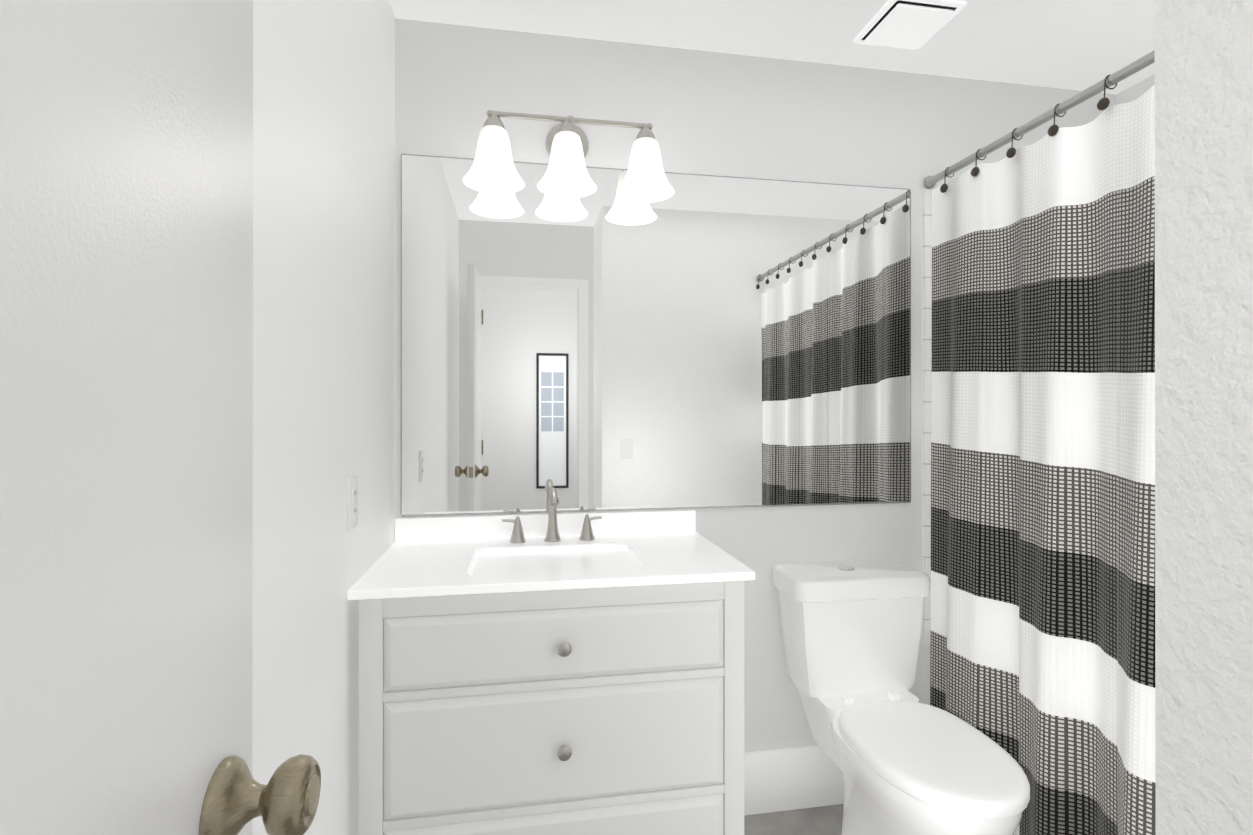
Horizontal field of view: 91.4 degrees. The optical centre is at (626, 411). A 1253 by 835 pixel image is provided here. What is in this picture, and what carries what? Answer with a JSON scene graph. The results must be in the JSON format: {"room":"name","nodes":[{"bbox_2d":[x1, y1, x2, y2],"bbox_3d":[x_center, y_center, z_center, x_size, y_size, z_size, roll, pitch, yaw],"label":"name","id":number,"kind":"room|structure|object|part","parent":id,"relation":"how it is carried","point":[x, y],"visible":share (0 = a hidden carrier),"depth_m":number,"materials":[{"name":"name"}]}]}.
{"room":"bathroom","nodes":[
{"label":"bathroom","id":0,"kind":"room"},
{"bbox_2d":[252,0,394,834],"bbox_3d":[-0.575,0.071,0.802,0.120,2.505,2.070,0,0,-10],"label":"wall","id":1,"kind":"structure","parent":0,"point":[323,251],"depth_m":1.14,"materials":[{"name":"white paint"}]},
{"bbox_2d":[347,475,357,530],"bbox_3d":[-0.606,0.202,1.356,0.008,0.115,0.070,0,0,-10],"label":"electrical outlet","id":2,"kind":"object","parent":1,"relation":"attached to","point":[352,502],"visible":1,"depth_m":1.34,"materials":[{"name":"white plastic"}]},
{"bbox_2d":[395,18,1115,751],"bbox_3d":[0.552,0.074,2.110,2.790,2.505,0.120,0,0,-10],"label":"wall","id":3,"kind":"structure","parent":0,"point":[735,116],"depth_m":2.03,"materials":[{"name":"white paint"}]},
{"bbox_2d":[395,510,695,541],"bbox_3d":[-0.232,0.351,1.895,0.922,0.068,0.016,0,0,-10],"label":"backsplash","id":4,"kind":"structure","parent":3,"relation":"attached to","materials":[{"name":"white stone"}]},
{"bbox_2d":[463,110,674,202],"bbox_3d":[-0.165,-0.782,1.817,0.621,0.247,0.212,0,0,-10],"label":"wall sconce","id":5,"kind":"object","parent":3,"relation":"attached to","point":[492,170],"visible":1,"depth_m":1.79,"materials":[{"name":"white glass"}]},
{"bbox_2d":[483,114,504,128],"bbox_3d":[-0.381,-0.831,1.761,0.065,0.049,0.065,0,0,-10],"label":"socket","id":6,"kind":"object","parent":5,"relation":"attached to","point":[493,121],"depth_m":1.74,"materials":[{"name":"silver metal"}]},
{"bbox_3d":[-0.381,-0.735,1.760,0.176,0.154,0.176,0,0,-10],"label":"lamp shade","id":7,"kind":"part","parent":5,"relation":"part of","materials":[{"name":"white glass"}]},
{"bbox_2d":[556,120,577,133],"bbox_3d":[-0.174,-0.831,1.797,0.065,0.049,0.065,0,0,-10],"label":"socket","id":8,"kind":"object","parent":5,"relation":"attached to","point":[567,127],"depth_m":1.77,"materials":[{"name":"silver metal"}]},
{"bbox_3d":[-0.174,-0.735,1.796,0.176,0.154,0.176,0,0,-10],"label":"lamp shade","id":9,"kind":"part","parent":5,"relation":"part of","materials":[{"name":"white glass"}]},
{"bbox_3d":[-0.172,-0.851,1.844,0.025,0.039,0.118,0,0,-10],"label":"stem","id":10,"kind":"part","parent":5,"relation":"part of","materials":[{"name":"silver metal"}]},
{"bbox_2d":[635,126,655,139],"bbox_3d":[0.057,-0.831,1.837,0.065,0.049,0.065,0,0,-10],"label":"socket","id":11,"kind":"object","parent":5,"relation":"attached to","point":[645,133],"depth_m":1.81,"materials":[{"name":"silver metal"}]},
{"bbox_3d":[0.057,-0.735,1.837,0.176,0.154,0.176,0,0,-10],"label":"lamp shade","id":12,"kind":"part","parent":5,"relation":"part of","materials":[{"name":"white glass"}]},
{"bbox_2d":[401,154,910,516],"bbox_3d":[0.155,-0.229,1.976,1.686,1.087,0.007,0,0,-10],"label":"mirror","id":13,"kind":"object","parent":3,"relation":"attached to","point":[697,341],"visible":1,"depth_m":1.96,"materials":[{"name":"clear glass"}]},
{"bbox_2d":[744,745,843,815],"bbox_3d":[0.635,1.224,2.055,0.815,0.203,0.013,0,0,-10],"label":"baseboard","id":14,"kind":"structure","parent":3,"relation":"attached to","point":[784,779],"depth_m":2.03,"materials":[{"name":"white paint"}]},
{"bbox_2d":[922,189,931,645],"bbox_3d":[1.427,0.019,2.195,0.798,1.585,0.012,0,0,-10],"label":"wall tile","id":15,"kind":"structure","parent":3,"relation":"attached to","point":[927,281],"depth_m":2.12,"materials":[{"name":"white tile"}]},
{"bbox_2d":[923,50,1155,834],"bbox_3d":[1.169,0.212,1.371,0.114,2.066,1.542,0,0,-10],"label":"shower curtain","id":16,"kind":"object","parent":3,"relation":"attached to","point":[1042,658],"visible":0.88,"depth_m":1.59,"materials":[{"name":"white fabric"}]},
{"bbox_3d":[1.188,-0.800,1.376,0.042,0.042,1.542,0,0,-10],"label":"rod","id":17,"kind":"part","parent":16,"relation":"part of","materials":[{"name":"silver metal"}]},
{"bbox_2d":[390,0,1154,93],"bbox_3d":[0.314,-1.232,0.334,3.870,0.100,3.540,0,0,-10],"label":"ceiling","id":18,"kind":"structure","parent":0,"point":[1080,45],"depth_m":1.89,"materials":[{"name":"white paint"}]},
{"bbox_2d":[853,0,966,49],"bbox_3d":[0.851,-1.170,1.854,0.232,0.017,0.232,0,0,-10],"label":"ceiling vent","id":19,"kind":"object","parent":18,"relation":"in","point":[910,24],"visible":1,"depth_m":1.83,"materials":[{"name":"white"}]},
{"bbox_2d":[744,804,843,834],"bbox_3d":[0.314,1.373,0.330,3.870,0.100,3.540,0,0,-10],"label":"floor","id":20,"kind":"structure","parent":0,"point":[824,820],"depth_m":1.97,"materials":[{"name":"tile"}]},
{"bbox_2d":[347,488,754,834],"bbox_3d":[-0.188,0.774,1.638,0.922,1.104,0.548,0,0,-10],"label":"bathroom vanity","id":21,"kind":"object","parent":20,"relation":"on","point":[552,672],"visible":1,"depth_m":1.41,"materials":[{"name":"white paint"}]},
{"bbox_2d":[502,516,525,542],"bbox_3d":[-0.333,0.347,1.808,0.070,0.076,0.048,0,0,-10],"label":"handle","id":22,"kind":"object","parent":21,"relation":"on","point":[517,536],"depth_m":1.80,"materials":[{"name":"silver metal"}]},
{"bbox_2d":[544,488,560,541],"bbox_3d":[-0.215,0.303,1.794,0.052,0.162,0.119,0,0,-10],"label":"faucet","id":23,"kind":"object","parent":21,"relation":"on","point":[552,534],"depth_m":1.81,"materials":[{"name":"silver metal"}]},
{"bbox_3d":[-0.150,1.061,1.412,0.779,0.278,0.030,0,0,-10],"label":"drawer","id":24,"kind":"part","parent":21,"relation":"part of","materials":[{"name":"white paint"}]},
{"bbox_3d":[-0.150,0.769,1.412,0.779,0.258,0.030,0,0,-10],"label":"drawer","id":25,"kind":"part","parent":21,"relation":"part of","materials":[{"name":"white paint"}]},
{"bbox_3d":[-0.150,0.535,1.413,0.779,0.161,0.030,0,0,-10],"label":"drawer","id":26,"kind":"part","parent":21,"relation":"part of","materials":[{"name":"white paint"}]},
{"bbox_3d":[-0.151,0.910,1.418,0.783,0.020,0.023,0,0,-10],"label":"rail","id":27,"kind":"part","parent":21,"relation":"part of","materials":[{"name":"white paint"}]},
{"bbox_3d":[-0.151,0.628,1.418,0.783,0.020,0.023,0,0,-10],"label":"rail","id":28,"kind":"part","parent":21,"relation":"part of","materials":[{"name":"white paint"}]},
{"bbox_3d":[-0.151,0.429,1.419,0.783,0.048,0.023,0,0,-10],"label":"rail","id":29,"kind":"part","parent":21,"relation":"part of","materials":[{"name":"white paint"}]},
{"bbox_3d":[-0.141,0.769,1.383,0.033,0.033,0.030,0,0,-10],"label":"knob","id":30,"kind":"part","parent":21,"relation":"part of","materials":[{"name":"silver metal"}]},
{"bbox_3d":[-0.141,0.535,1.384,0.033,0.033,0.030,0,0,-10],"label":"knob","id":31,"kind":"part","parent":21,"relation":"part of","materials":[{"name":"silver metal"}]},
{"bbox_2d":[579,514,601,540],"bbox_3d":[-0.108,0.347,1.847,0.070,0.076,0.048,0,0,-10],"label":"handle","id":32,"kind":"object","parent":21,"relation":"on","point":[586,534],"depth_m":1.83,"materials":[{"name":"silver metal"}]},
{"bbox_2d":[772,559,1029,834],"bbox_3d":[0.752,0.909,1.690,0.448,0.832,0.742,0,0,-10],"label":"toilet","id":33,"kind":"object","parent":20,"relation":"on","point":[905,761],"visible":1,"depth_m":1.76,"materials":[{"name":"white ceramic"}]},
{"bbox_3d":[0.708,0.534,1.945,0.448,0.070,0.226,0,0,-10],"label":"lid","id":34,"kind":"part","parent":33,"relation":"part of","materials":[{"name":"white ceramic"}]},
{"bbox_3d":[0.708,0.715,1.945,0.424,0.292,0.202,0,0,-10],"label":"tank","id":35,"kind":"part","parent":33,"relation":"part of","materials":[{"name":"white ceramic"}]},
{"bbox_3d":[0.765,1.106,1.618,0.362,0.439,0.558,0,0,-10],"label":"bowl","id":36,"kind":"part","parent":33,"relation":"part of","materials":[{"name":"white ceramic"}]},
{"bbox_3d":[0.775,0.864,1.560,0.360,0.043,0.477,0,0,-10],"label":"seat","id":37,"kind":"part","parent":33,"relation":"part of","materials":[{"name":"white plastic"}]},
{"bbox_2d":[1013,825,1018,834],"bbox_3d":[1.606,1.072,1.441,0.676,0.503,1.528,0,0,-10],"label":"bathtub","id":38,"kind":"object","parent":20,"relation":"on","point":[1016,832],"depth_m":1.86,"materials":[{"name":"white ceramic"}]},
{"bbox_2d":[1116,74,1154,104],"bbox_3d":[2.011,0.073,1.518,0.120,2.505,1.546,0,0,-10],"label":"wall","id":39,"kind":"structure","parent":0,"point":[1135,91],"depth_m":2.20,"materials":[{"name":"white paint"}]},
{"bbox_2d":[1154,0,1252,834],"bbox_3d":[1.341,0.071,0.351,1.840,2.505,0.524,0,0,-10],"label":"wall","id":40,"kind":"structure","parent":0,"point":[1203,52],"depth_m":0.42,"materials":[{"name":"white paint"}]},
{"bbox_3d":[-0.289,0.070,-0.138,0.120,2.505,0.120,0,0,-10],"label":"wall","id":41,"kind":"structure","parent":0,"visible":0},
{"bbox_2d":[0,0,320,834],"bbox_3d":[-0.261,0.270,0.248,0.105,2.083,0.597,0,0,-10],"label":"door","id":42,"kind":"structure","parent":41,"relation":"in","point":[126,408],"depth_m":0.37,"materials":[{"name":"grey paint"}]},
{"bbox_3d":[-0.284,0.308,0.486,0.070,0.067,0.067,0,0,-10],"label":"inside door knob","id":43,"kind":"part","parent":42,"relation":"part of","materials":[{"name":"metal"}]}
]}

